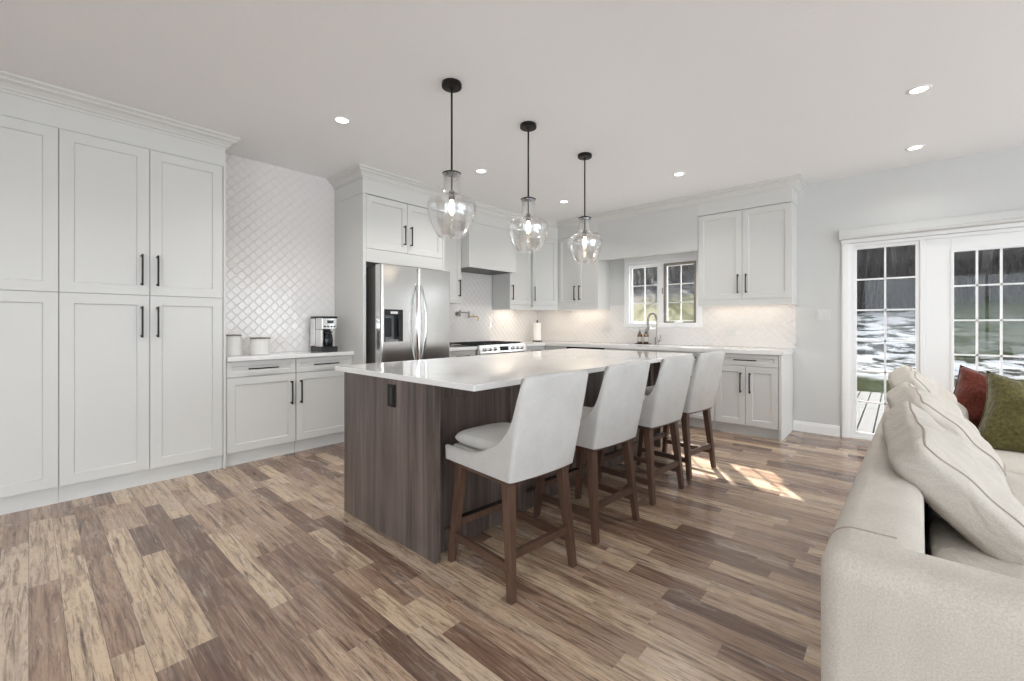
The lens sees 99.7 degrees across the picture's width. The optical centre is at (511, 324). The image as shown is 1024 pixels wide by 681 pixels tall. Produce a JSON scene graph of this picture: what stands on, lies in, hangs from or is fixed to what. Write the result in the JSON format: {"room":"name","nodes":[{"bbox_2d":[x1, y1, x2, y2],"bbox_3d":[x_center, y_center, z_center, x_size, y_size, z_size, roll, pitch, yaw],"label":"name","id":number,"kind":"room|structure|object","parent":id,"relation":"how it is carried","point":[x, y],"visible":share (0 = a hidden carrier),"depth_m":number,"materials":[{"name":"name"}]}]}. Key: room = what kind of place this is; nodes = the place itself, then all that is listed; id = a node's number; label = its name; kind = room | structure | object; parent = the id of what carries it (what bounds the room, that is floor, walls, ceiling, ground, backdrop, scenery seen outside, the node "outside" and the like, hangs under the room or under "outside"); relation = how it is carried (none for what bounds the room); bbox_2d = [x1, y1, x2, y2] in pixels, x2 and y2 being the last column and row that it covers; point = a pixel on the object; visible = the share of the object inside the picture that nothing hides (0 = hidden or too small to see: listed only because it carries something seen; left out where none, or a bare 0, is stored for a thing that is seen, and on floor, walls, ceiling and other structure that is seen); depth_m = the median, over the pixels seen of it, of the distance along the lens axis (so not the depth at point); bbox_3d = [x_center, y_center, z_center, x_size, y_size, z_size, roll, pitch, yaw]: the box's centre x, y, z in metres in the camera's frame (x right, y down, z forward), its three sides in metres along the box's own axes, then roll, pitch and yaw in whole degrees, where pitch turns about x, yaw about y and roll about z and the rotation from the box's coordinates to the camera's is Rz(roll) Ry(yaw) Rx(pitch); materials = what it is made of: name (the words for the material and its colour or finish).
{"room":"kitchen","nodes":[
{"label":"kitchen","id":0,"kind":"room"},
{"bbox_2d":[226,153,537,353],"bbox_3d":[-2.665,-0.178,3.932,0.166,2.735,9.114,0,0,42],"label":"wall","id":1,"kind":"structure","parent":0,"point":[280,222],"depth_m":4.29,"materials":[{"name":"white tile"}]},
{"bbox_2d":[226,153,334,353],"bbox_3d":[-2.281,-0.636,4.241,0.004,1.818,1.109,0,0,42],"label":"tile backsplash","id":2,"kind":"structure","parent":1,"relation":"attached to","point":[302,337],"depth_m":4.22,"materials":[{"name":"white tile"}]},
{"bbox_2d":[445,220,460,303],"bbox_3d":[-0.917,-0.781,5.473,0.376,1.036,0.463,0,0,42],"label":"upper cabinet","id":3,"kind":"object","parent":1,"relation":"attached to","point":[452,240],"visible":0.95,"depth_m":5.46,"materials":[{"name":"white paint"}]},
{"bbox_2d":[455,310,478,320],"bbox_3d":[-0.623,-0.121,5.989,0.327,0.151,0.109,0,0,-40],"label":"pot filler","id":4,"kind":"object","parent":1,"relation":"attached to","point":[457,313],"visible":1,"depth_m":5.97,"materials":[{"name":"silver metal"}]},
{"bbox_2d":[461,221,515,274],"bbox_3d":[-0.423,-1.012,5.950,0.496,0.573,0.892,0,0,42],"label":"range hood","id":5,"kind":"object","parent":1,"relation":"attached to","point":[486,250],"visible":0.77,"depth_m":5.73,"materials":[{"name":"white paint"}]},
{"bbox_2d":[450,272,537,341],"bbox_3d":[-0.394,-0.234,6.354,0.004,1.014,2.472,0,0,42],"label":"backsplash","id":6,"kind":"structure","parent":1,"relation":"attached to","point":[491,318],"depth_m":6.32,"materials":[{"name":"white tile"}]},
{"bbox_2d":[492,236,531,310],"bbox_3d":[0.016,-0.756,6.506,0.390,1.086,0.487,0,0,42],"label":"upper cabinet","id":7,"kind":"object","parent":1,"relation":"attached to","point":[512,290],"visible":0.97,"depth_m":6.39,"materials":[{"name":"white paint"}]},
{"bbox_2d":[509,305,531,309],"bbox_3d":[0.129,-0.248,6.405,0.024,0.070,0.487,0,0,42],"label":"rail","id":8,"kind":"object","parent":7,"relation":"attached to","point":[515,307],"depth_m":6.39,"materials":[{"name":"white paint"}]},
{"bbox_2d":[0,424,870,680],"bbox_3d":[0.648,1.249,0.973,9.050,0.120,9.434,0,0,42],"label":"floor","id":9,"kind":"structure","parent":0,"point":[258,570],"depth_m":1.96,"materials":[{"name":"brown wood"}]},
{"bbox_2d":[0,115,58,514],"bbox_3d":[-3.436,-0.055,2.623,0.436,2.488,0.929,0,0,42],"label":"pantry cabinet","id":10,"kind":"object","parent":9,"relation":"on","point":[29,151],"visible":1,"depth_m":2.75,"materials":[{"name":"white paint"}]},
{"bbox_2d":[58,128,225,502],"bbox_3d":[-2.809,-0.055,3.325,0.436,2.488,0.950,0,0,42],"label":"pantry cabinet","id":11,"kind":"object","parent":9,"relation":"on","point":[142,231],"visible":1,"depth_m":3.15,"materials":[{"name":"white paint"}]},
{"bbox_2d":[0,70,240,166],"bbox_3d":[-3.080,-1.423,3.001,0.465,0.244,1.971,0,0,42],"label":"trim","id":12,"kind":"structure","parent":11,"relation":"attached to","point":[21,97],"depth_m":3.02,"materials":[{"name":"white paint"}]},
{"bbox_2d":[226,358,295,466],"bbox_3d":[-2.309,0.750,3.893,0.426,0.878,0.552,0,0,42],"label":"base cabinet","id":13,"kind":"object","parent":9,"relation":"on","point":[260,394],"visible":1,"depth_m":3.76,"materials":[{"name":"white paint"}]},
{"bbox_2d":[226,350,353,361],"bbox_3d":[-2.123,0.292,4.100,0.414,0.035,1.109,0,0,42],"label":"countertop","id":14,"kind":"structure","parent":13,"relation":"on","point":[296,354],"depth_m":3.94,"materials":[{"name":"stone"}]},
{"bbox_2d":[226,334,241,355],"bbox_3d":[-2.439,0.183,3.768,0.140,0.183,0.140,0,0,42],"label":"canister","id":15,"kind":"object","parent":14,"relation":"on","point":[233,341],"visible":0.77,"depth_m":3.72,"materials":[{"name":"white ceramic"}]},
{"bbox_2d":[250,337,270,354],"bbox_3d":[-2.293,0.198,3.933,0.168,0.153,0.168,0,0,42],"label":"canister","id":16,"kind":"object","parent":14,"relation":"on","point":[258,345],"visible":0.99,"depth_m":3.87,"materials":[{"name":"white ceramic"}]},
{"bbox_2d":[310,316,337,351],"bbox_3d":[-1.897,0.099,4.371,0.267,0.352,0.170,0,0,39],"label":"coffee maker","id":17,"kind":"object","parent":14,"relation":"on","point":[321,338],"visible":1,"depth_m":4.31,"materials":[{"name":"silver plastic"}]},
{"bbox_2d":[294,355,351,451],"bbox_3d":[-1.938,0.750,4.307,0.426,0.878,0.552,0,0,42],"label":"base cabinet","id":18,"kind":"object","parent":9,"relation":"on","point":[319,388],"visible":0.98,"depth_m":4.15,"materials":[{"name":"white paint"}]},
{"bbox_2d":[335,193,444,364],"bbox_3d":[-1.333,-0.055,4.835,0.626,2.488,1.035,0,0,42],"label":"tall cabinet","id":19,"kind":"object","parent":9,"relation":"on","point":[368,228],"visible":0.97,"depth_m":4.50,"materials":[{"name":"white paint"}]},
{"bbox_2d":[327,163,806,238],"bbox_3d":[0.587,-1.423,5.460,5.221,0.244,2.351,0,0,-4],"label":"trim","id":20,"kind":"structure","parent":19,"relation":"attached to","point":[359,178],"depth_m":4.93,"materials":[{"name":"white paint"}]},
{"bbox_2d":[366,264,449,363],"bbox_3d":[-1.224,0.296,4.729,0.803,1.785,0.872,0,0,42],"label":"refrigerator","id":21,"kind":"object","parent":9,"relation":"on","point":[408,308],"visible":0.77,"depth_m":4.40,"materials":[{"name":"grey metal"}]},
{"bbox_2d":[450,350,474,356],"bbox_3d":[-0.815,0.752,5.367,0.662,0.873,0.441,0,0,42],"label":"base cabinet","id":22,"kind":"object","parent":9,"relation":"on","point":[464,352],"visible":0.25,"depth_m":5.18,"materials":[{"name":"white paint"}]},
{"bbox_2d":[450,345,476,350],"bbox_3d":[-0.822,0.295,5.374,0.657,0.040,0.444,0,0,42],"label":"countertop","id":23,"kind":"structure","parent":22,"relation":"on","point":[452,347],"depth_m":5.20,"materials":[{"name":"stone"}]},
{"bbox_2d":[450,341,526,355],"bbox_3d":[-0.320,0.716,5.835,0.699,0.946,0.892,0,0,42],"label":"gas range","id":24,"kind":"object","parent":9,"relation":"on","point":[483,347],"visible":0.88,"depth_m":5.63,"materials":[{"name":"silver metal"}]},
{"bbox_2d":[451,343,511,345],"bbox_3d":[-0.353,0.277,5.864,0.590,0.012,0.888,0,0,42],"label":"cooktop","id":25,"kind":"object","parent":24,"relation":"in","point":[459,344],"depth_m":5.56,"materials":[{"name":"black glass"}]},
{"bbox_2d":[335,348,692,563],"bbox_3d":[0.256,0.732,3.415,1.328,0.915,2.782,0,0,42],"label":"kitchen island","id":26,"kind":"object","parent":9,"relation":"on","point":[400,417],"visible":0.62,"depth_m":2.44,"materials":[{"name":"brown wood"}]},
{"bbox_2d":[387,384,395,407],"bbox_3d":[-0.665,0.394,2.383,0.072,0.124,0.008,0,0,42],"label":"outlet plate","id":27,"kind":"object","parent":26,"relation":"attached to","point":[391,388],"depth_m":2.37,"materials":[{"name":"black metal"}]},
{"bbox_2d":[390,387,392,403],"bbox_3d":[-0.665,0.394,2.375,0.028,0.090,0.004,0,0,42],"label":"socket","id":28,"kind":"object","parent":26,"relation":"attached to","point":[391,388],"depth_m":2.37,"materials":[{"name":"black plastic"}]},
{"bbox_2d":[335,348,692,391],"bbox_3d":[0.259,0.289,3.418,1.328,0.030,2.773,0,0,42],"label":"island countertop","id":29,"kind":"structure","parent":26,"relation":"on","point":[491,371],"depth_m":2.79,"materials":[{"name":"stone"}]},
{"bbox_2d":[445,370,587,604],"bbox_3d":[0.020,0.703,2.124,0.448,0.973,0.593,0,0,-43],"label":"counter stool","id":30,"kind":"object","parent":9,"relation":"on","point":[540,439],"visible":1,"depth_m":1.96,"materials":[{"name":"fabric"}]},
{"bbox_2d":[455,422,510,450],"bbox_3d":[-0.035,0.568,2.183,0.353,0.088,0.414,0,0,-43],"label":"seat cushion","id":31,"kind":"object","parent":30,"relation":"on","point":[479,438],"depth_m":2.13,"materials":[{"name":"fabric"}]},
{"bbox_2d":[524,346,544,351],"bbox_3d":[0.109,0.752,6.402,0.662,0.873,0.489,0,0,42],"label":"base cabinet","id":32,"kind":"object","parent":9,"relation":"on","point":[530,348],"visible":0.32,"depth_m":6.20,"materials":[{"name":"white paint"}]},
{"bbox_2d":[545,346,567,349],"bbox_3d":[0.820,0.752,6.470,0.371,0.873,0.658,0,0,42],"label":"base cabinet","id":33,"kind":"object","parent":9,"relation":"on","point":[546,347],"visible":0.02,"depth_m":6.26,"materials":[{"name":"white paint"}]},
{"bbox_2d":[566,346,604,349],"bbox_3d":[1.175,0.754,6.125,0.598,0.870,0.640,0,0,42],"label":"dishwasher","id":34,"kind":"object","parent":9,"relation":"on","point":[568,347],"visible":0.13,"depth_m":5.91,"materials":[{"name":"grey metal"}]},
{"bbox_2d":[533,361,649,544],"bbox_3d":[0.475,0.703,2.623,0.448,0.973,0.593,0,0,-43],"label":"counter stool","id":35,"kind":"object","parent":9,"relation":"on","point":[614,418],"visible":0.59,"depth_m":2.42,"materials":[{"name":"fabric"}]},
{"bbox_2d":[581,406,592,418],"bbox_3d":[0.420,0.568,2.681,0.353,0.088,0.414,0,0,-43],"label":"seat cushion","id":36,"kind":"object","parent":35,"relation":"on","point":[586,410],"depth_m":2.61,"materials":[{"name":"fabric"}]},
{"bbox_2d":[605,348,675,352],"bbox_3d":[1.770,0.752,5.622,0.944,0.873,0.658,0,0,42],"label":"base cabinet","id":37,"kind":"object","parent":9,"relation":"on","point":[605,348],"visible":0.02,"depth_m":5.38,"materials":[{"name":"white paint"}]},
{"bbox_2d":[516,341,793,354],"bbox_3d":[1.425,0.295,5.636,3.660,0.040,1.108,0,0,42],"label":"countertop","id":38,"kind":"structure","parent":37,"relation":"on","point":[691,348],"depth_m":5.30,"materials":[{"name":"stone"}]},
{"bbox_2d":[533,320,541,340],"bbox_3d":[0.404,0.106,6.907,0.150,0.336,0.150,0,0,42],"label":"paper towel holder","id":39,"kind":"object","parent":38,"relation":"on","point":[536,326],"visible":0.93,"depth_m":6.85,"materials":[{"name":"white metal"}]},
{"bbox_2d":[646,312,660,344],"bbox_3d":[1.911,0.057,5.817,0.202,0.435,0.060,0,0,36],"label":"kitchen faucet","id":40,"kind":"object","parent":38,"relation":"on","point":[651,313],"visible":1,"depth_m":5.80,"materials":[{"name":"silver metal"}]},
{"bbox_3d":[1.792,0.269,5.908,0.200,0.012,0.090,0,0,42],"label":"soap tray","id":41,"kind":"object","parent":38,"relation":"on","visible":0},
{"bbox_2d":[637,329,641,342],"bbox_3d":[1.758,0.167,5.938,0.070,0.190,0.070,0,0,42],"label":"soap bottle","id":42,"kind":"object","parent":41,"relation":"on","point":[639,336],"visible":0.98,"depth_m":5.91,"materials":[{"name":"orange glass"}]},
{"bbox_2d":[643,329,648,342],"bbox_3d":[1.826,0.167,5.878,0.070,0.190,0.070,0,0,42],"label":"soap bottle","id":43,"kind":"object","parent":41,"relation":"on","point":[645,337],"visible":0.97,"depth_m":5.86,"materials":[{"name":"orange glass"}]},
{"bbox_2d":[592,355,693,505],"bbox_3d":[0.947,0.703,3.122,0.448,0.973,0.593,0,0,-43],"label":"counter stool","id":44,"kind":"object","parent":9,"relation":"on","point":[664,405],"visible":0.59,"depth_m":2.91,"materials":[{"name":"fabric"}]},
{"bbox_2d":[636,351,724,479],"bbox_3d":[1.392,0.703,3.589,0.448,0.973,0.593,0,0,-41],"label":"counter stool","id":45,"kind":"object","parent":9,"relation":"on","point":[704,381],"visible":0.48,"depth_m":3.40,"materials":[{"name":"fabric"}]},
{"bbox_2d":[644,385,654,395],"bbox_3d":[1.340,0.568,3.650,0.353,0.088,0.414,0,0,-41],"label":"seat cushion","id":46,"kind":"object","parent":45,"relation":"on","point":[648,390],"depth_m":3.63,"materials":[{"name":"fabric"}]},
{"bbox_2d":[676,351,716,429],"bbox_3d":[2.285,0.752,5.161,0.433,0.873,0.658,0,0,42],"label":"base cabinet","id":47,"kind":"object","parent":9,"relation":"on","point":[696,419],"visible":0.02,"depth_m":4.95,"materials":[{"name":"white paint"}]},
{"bbox_2d":[715,353,792,441],"bbox_3d":[2.687,0.752,4.802,0.638,0.873,0.658,0,0,42],"label":"base cabinet","id":48,"kind":"object","parent":9,"relation":"on","point":[754,397],"visible":0.98,"depth_m":4.57,"materials":[{"name":"white paint"}]},
{"bbox_2d":[821,403,1023,680],"bbox_3d":[2.162,0.858,1.844,0.963,0.663,3.180,0,0,43],"label":"sofa","id":49,"kind":"object","parent":9,"relation":"on","point":[906,596],"visible":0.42,"depth_m":0.96,"materials":[{"name":"fabric"}]},
{"bbox_2d":[888,366,980,435],"bbox_3d":[2.667,0.519,2.754,0.399,0.462,0.658,0,0,40],"label":"cushion","id":50,"kind":"object","parent":49,"relation":"on","point":[902,374],"visible":0.32,"depth_m":2.63,"materials":[{"name":"fabric"}]},
{"bbox_2d":[886,382,1005,479],"bbox_3d":[2.226,0.549,2.250,0.396,0.415,0.766,0,0,37],"label":"cushion","id":51,"kind":"object","parent":49,"relation":"on","point":[949,416],"visible":0.5,"depth_m":2.05,"materials":[{"name":"fabric"}]},
{"bbox_2d":[882,401,1023,564],"bbox_3d":[1.720,0.577,1.695,0.396,0.426,0.888,0,0,39],"label":"cushion","id":52,"kind":"object","parent":49,"relation":"on","point":[959,482],"visible":0.93,"depth_m":1.42,"materials":[{"name":"fabric"}]},
{"bbox_2d":[953,365,986,428],"bbox_3d":[3.037,0.534,2.717,0.537,0.528,0.214,0,0,44],"label":"throw pillow","id":53,"kind":"object","parent":49,"relation":"on","point":[970,390],"visible":0.31,"depth_m":2.75,"materials":[{"name":"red fabric"}]},
{"bbox_2d":[929,519,1023,579],"bbox_3d":[1.584,0.801,1.099,0.745,0.169,0.912,0,0,43],"label":"seat cushion","id":54,"kind":"object","parent":49,"relation":"on","point":[945,542],"depth_m":1.37,"materials":[{"name":"fabric"}]},
{"bbox_2d":[978,370,1023,452],"bbox_3d":[2.987,0.567,2.450,0.593,0.573,0.290,0,0,36],"label":"throw pillow","id":55,"kind":"object","parent":49,"relation":"on","point":[1001,425],"visible":0.79,"depth_m":2.48,"materials":[{"name":"green fabric"}]},
{"bbox_2d":[994,449,1023,474],"bbox_3d":[2.866,0.800,2.451,0.745,0.170,0.912,0,0,43],"label":"seat cushion","id":56,"kind":"object","parent":49,"relation":"on","point":[1013,461],"depth_m":2.29,"materials":[{"name":"fabric"}]},
{"bbox_2d":[0,0,1023,221],"bbox_3d":[0.648,-1.621,0.973,9.050,0.150,9.434,0,0,42],"label":"ceiling","id":57,"kind":"structure","parent":0,"point":[723,94],"depth_m":2.71,"materials":[{"name":"white paint"}]},
{"bbox_2d":[333,116,350,123],"bbox_3d":[-1.288,-1.543,3.270,0.132,0.005,0.132,0,0,42],"label":"recessed light","id":58,"kind":"object","parent":57,"relation":"in","point":[339,119],"visible":1,"depth_m":3.26,"materials":[{"name":"white paint"}]},
{"bbox_2d":[427,78,475,238],"bbox_3d":[-0.387,-1.053,2.772,0.312,0.984,0.312,0,0,42],"label":"pendant light","id":59,"kind":"object","parent":57,"relation":"hanging from","point":[451,85],"visible":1,"depth_m":2.76,"materials":[{"name":"clear glass"}]},
{"bbox_2d":[449,175,454,214],"bbox_3d":[-0.387,-0.827,2.772,0.038,0.256,0.038,0,0,42],"label":"bulb","id":60,"kind":"object","parent":59,"relation":"attached to","point":[451,196],"depth_m":2.76,"materials":[{"name":"white glass"}]},
{"bbox_2d":[475,169,486,173],"bbox_3d":[-0.313,-1.543,4.359,0.132,0.005,0.132,0,0,42],"label":"recessed light","id":61,"kind":"object","parent":57,"relation":"in","point":[480,171],"visible":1,"depth_m":4.36,"materials":[{"name":"white"}]},
{"bbox_2d":[508,121,547,252],"bbox_3d":[0.126,-1.053,3.344,0.312,0.984,0.312,0,0,42],"label":"pendant light","id":62,"kind":"object","parent":57,"relation":"hanging from","point":[527,126],"visible":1,"depth_m":3.33,"materials":[{"name":"clear glass"}]},
{"bbox_2d":[526,201,530,233],"bbox_3d":[0.126,-0.827,3.344,0.038,0.256,0.038,0,0,42],"label":"bulb","id":63,"kind":"object","parent":62,"relation":"attached to","point":[528,219],"depth_m":3.33,"materials":[{"name":"white glass"}]},
{"bbox_2d":[568,152,601,263],"bbox_3d":[0.664,-1.053,3.937,0.312,0.984,0.312,0,0,42],"label":"pendant light","id":64,"kind":"object","parent":57,"relation":"hanging from","point":[584,156],"visible":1,"depth_m":3.92,"materials":[{"name":"clear glass"}]},
{"bbox_2d":[583,219,586,246],"bbox_3d":[0.664,-0.827,3.937,0.038,0.256,0.038,0,0,42],"label":"bulb","id":65,"kind":"object","parent":64,"relation":"attached to","point":[584,231],"depth_m":3.93,"materials":[{"name":"white glass"}]},
{"bbox_2d":[672,172,685,175],"bbox_3d":[1.720,-1.543,4.446,0.132,0.005,0.132,0,0,42],"label":"recessed light","id":66,"kind":"object","parent":57,"relation":"in","point":[676,173],"visible":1,"depth_m":4.45,"materials":[{"name":"white"}]},
{"bbox_2d":[905,144,924,150],"bbox_3d":[3.528,-1.543,3.779,0.132,0.005,0.132,0,0,42],"label":"recessed light","id":67,"kind":"object","parent":57,"relation":"in","point":[915,147],"visible":1,"depth_m":3.78,"materials":[{"name":"white"}]},
{"bbox_2d":[906,84,932,94],"bbox_3d":[2.682,-1.543,2.845,0.132,0.005,0.132,0,0,42],"label":"recessed light","id":68,"kind":"object","parent":57,"relation":"in","point":[919,89],"visible":1,"depth_m":2.84,"materials":[{"name":"white"}]},
{"bbox_2d":[537,145,1023,436],"bbox_3d":[3.735,-0.178,4.429,9.050,2.735,0.166,0,0,42],"label":"wall","id":69,"kind":"structure","parent":0,"point":[987,182],"depth_m":4.65,"materials":[{"name":"grey paint"}]},
{"bbox_2d":[530,239,558,309],"bbox_3d":[0.475,-0.756,6.819,0.662,1.086,0.604,0,0,42],"label":"upper cabinet","id":70,"kind":"object","parent":69,"relation":"attached to","point":[544,263],"visible":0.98,"depth_m":6.58,"materials":[{"name":"white paint"}]},
{"bbox_2d":[532,306,557,309],"bbox_3d":[0.506,-0.248,6.652,0.388,0.070,0.379,0,0,42],"label":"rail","id":71,"kind":"object","parent":70,"relation":"attached to","point":[533,307],"depth_m":6.57,"materials":[{"name":"white paint"}]},
{"bbox_2d":[558,233,609,310],"bbox_3d":[1.061,-0.756,6.464,0.689,1.086,0.370,0,0,42],"label":"upper cabinet","id":72,"kind":"object","parent":69,"relation":"attached to","point":[585,284],"visible":1,"depth_m":6.32,"materials":[{"name":"white paint"}]},
{"bbox_2d":[558,304,598,309],"bbox_3d":[0.967,-0.248,6.358,0.689,0.070,0.024,0,0,42],"label":"light","id":73,"kind":"object","parent":72,"relation":"attached to","point":[561,306],"depth_m":6.35,"materials":[{"name":"white paint"}]},
{"bbox_2d":[603,326,609,330],"bbox_3d":[1.398,0.069,6.398,0.118,0.075,0.008,0,0,42],"label":"wall outlet","id":74,"kind":"object","parent":69,"relation":"attached to","point":[605,328],"visible":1,"depth_m":6.39,"materials":[{"name":"white plastic"}]},
{"bbox_2d":[624,250,701,327],"bbox_3d":[2.046,-0.451,5.885,1.080,0.990,0.164,0,0,42],"label":"window","id":75,"kind":"structure","parent":69,"relation":"in","point":[662,265],"depth_m":5.85,"materials":[{"name":"white plastic"}]},
{"bbox_2d":[538,304,795,348],"bbox_3d":[1.802,0.001,6.048,3.672,0.544,0.004,0,0,42],"label":"backsplash","id":76,"kind":"structure","parent":69,"relation":"attached to","point":[686,336],"depth_m":5.49,"materials":[{"name":"white tile"}]},
{"bbox_2d":[725,329,735,334],"bbox_3d":[2.666,0.099,5.265,0.118,0.075,0.008,0,0,42],"label":"wall outlet","id":77,"kind":"object","parent":69,"relation":"attached to","point":[727,331],"visible":1,"depth_m":5.26,"materials":[{"name":"white plastic"}]},
{"bbox_2d":[698,202,796,306],"bbox_3d":[2.702,-0.756,4.998,0.962,1.086,0.370,0,0,42],"label":"upper cabinet","id":78,"kind":"object","parent":69,"relation":"attached to","point":[746,256],"visible":1,"depth_m":4.85,"materials":[{"name":"white paint"}]},
{"bbox_2d":[598,205,697,260],"bbox_3d":[1.742,-1.168,5.677,1.366,0.548,0.032,0,0,42],"label":"wall","id":79,"kind":"structure","parent":78,"relation":"attached to","point":[672,230],"depth_m":5.61,"materials":[{"name":"grey paint"}]},
{"bbox_2d":[698,297,791,305],"bbox_3d":[2.608,-0.248,4.892,0.962,0.070,0.024,0,0,42],"label":"light","id":80,"kind":"object","parent":78,"relation":"attached to","point":[714,301],"depth_m":4.88,"materials":[{"name":"white paint"}]},
{"bbox_2d":[793,420,839,436],"bbox_3d":[3.308,1.133,4.697,0.420,0.112,0.014,0,0,42],"label":"baseboard","id":81,"kind":"structure","parent":69,"relation":"attached to","point":[825,429],"depth_m":4.69,"materials":[{"name":"white paint"}]},
{"bbox_2d":[817,309,829,319],"bbox_3d":[3.356,-0.101,4.657,0.115,0.118,0.010,0,0,42],"label":"light switch","id":82,"kind":"object","parent":69,"relation":"attached to","point":[822,314],"visible":1,"depth_m":4.65,"materials":[{"name":"white plastic"}]},
{"bbox_2d":[839,210,1023,440],"bbox_3d":[4.078,0.106,4.058,1.591,2.165,0.242,0,0,42],"label":"door","id":83,"kind":"structure","parent":69,"relation":"in","point":[934,255],"depth_m":4.11,"materials":[{"name":"white paint"}]},
{"label":"outside","id":84,"kind":"structure","parent":0,"visible":0},
{"bbox_2d":[633,246,1023,393],"bbox_3d":[16.977,-7.844,29.509,54.000,18.818,54.286,0,0,42],"label":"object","id":85,"kind":"structure","parent":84,"point":[900,325],"depth_m":10.83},
{"bbox_2d":[633,245,1023,312],"bbox_3d":[14.793,-6.461,24.511,34.914,12.363,24.484,0,0,42],"label":"thicket","id":86,"kind":"object","parent":85,"relation":"on","point":[1015,267],"visible":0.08,"depth_m":13.47,"materials":[{"name":"grey"}]},
{"bbox_2d":[857,391,887,432],"bbox_3d":[5.371,1.337,5.986,6.434,0.205,4.316,0,0,42],"label":"deck","id":87,"kind":"object","parent":85,"relation":"on","point":[869,415],"visible":0.06,"depth_m":6.11,"materials":[{"name":"grey wood"}]},
{"bbox_2d":[888,247,897,291],"bbox_3d":[13.444,-5.422,15.546,4.215,9.127,3.877,0,0,-14],"label":"bare tree","id":88,"kind":"object","parent":85,"relation":"on","point":[894,247],"visible":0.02,"depth_m":15.18,"materials":[{"name":"grey plant"}]},
{"bbox_2d":[957,252,968,278],"bbox_3d":[14.890,-5.550,14.352,6.663,8.604,4.207,0,0,4],"label":"bare tree","id":89,"kind":"object","parent":85,"relation":"on","point":[963,255],"visible":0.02,"depth_m":14.49,"materials":[{"name":"grey plant"}]},
{"bbox_2d":[978,249,993,296],"bbox_3d":[14.058,-4.915,12.405,3.724,8.766,4.048,0,0,11],"label":"bare tree","id":90,"kind":"object","parent":85,"relation":"on","point":[985,258],"visible":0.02,"depth_m":12.49,"materials":[{"name":"grey plant"}]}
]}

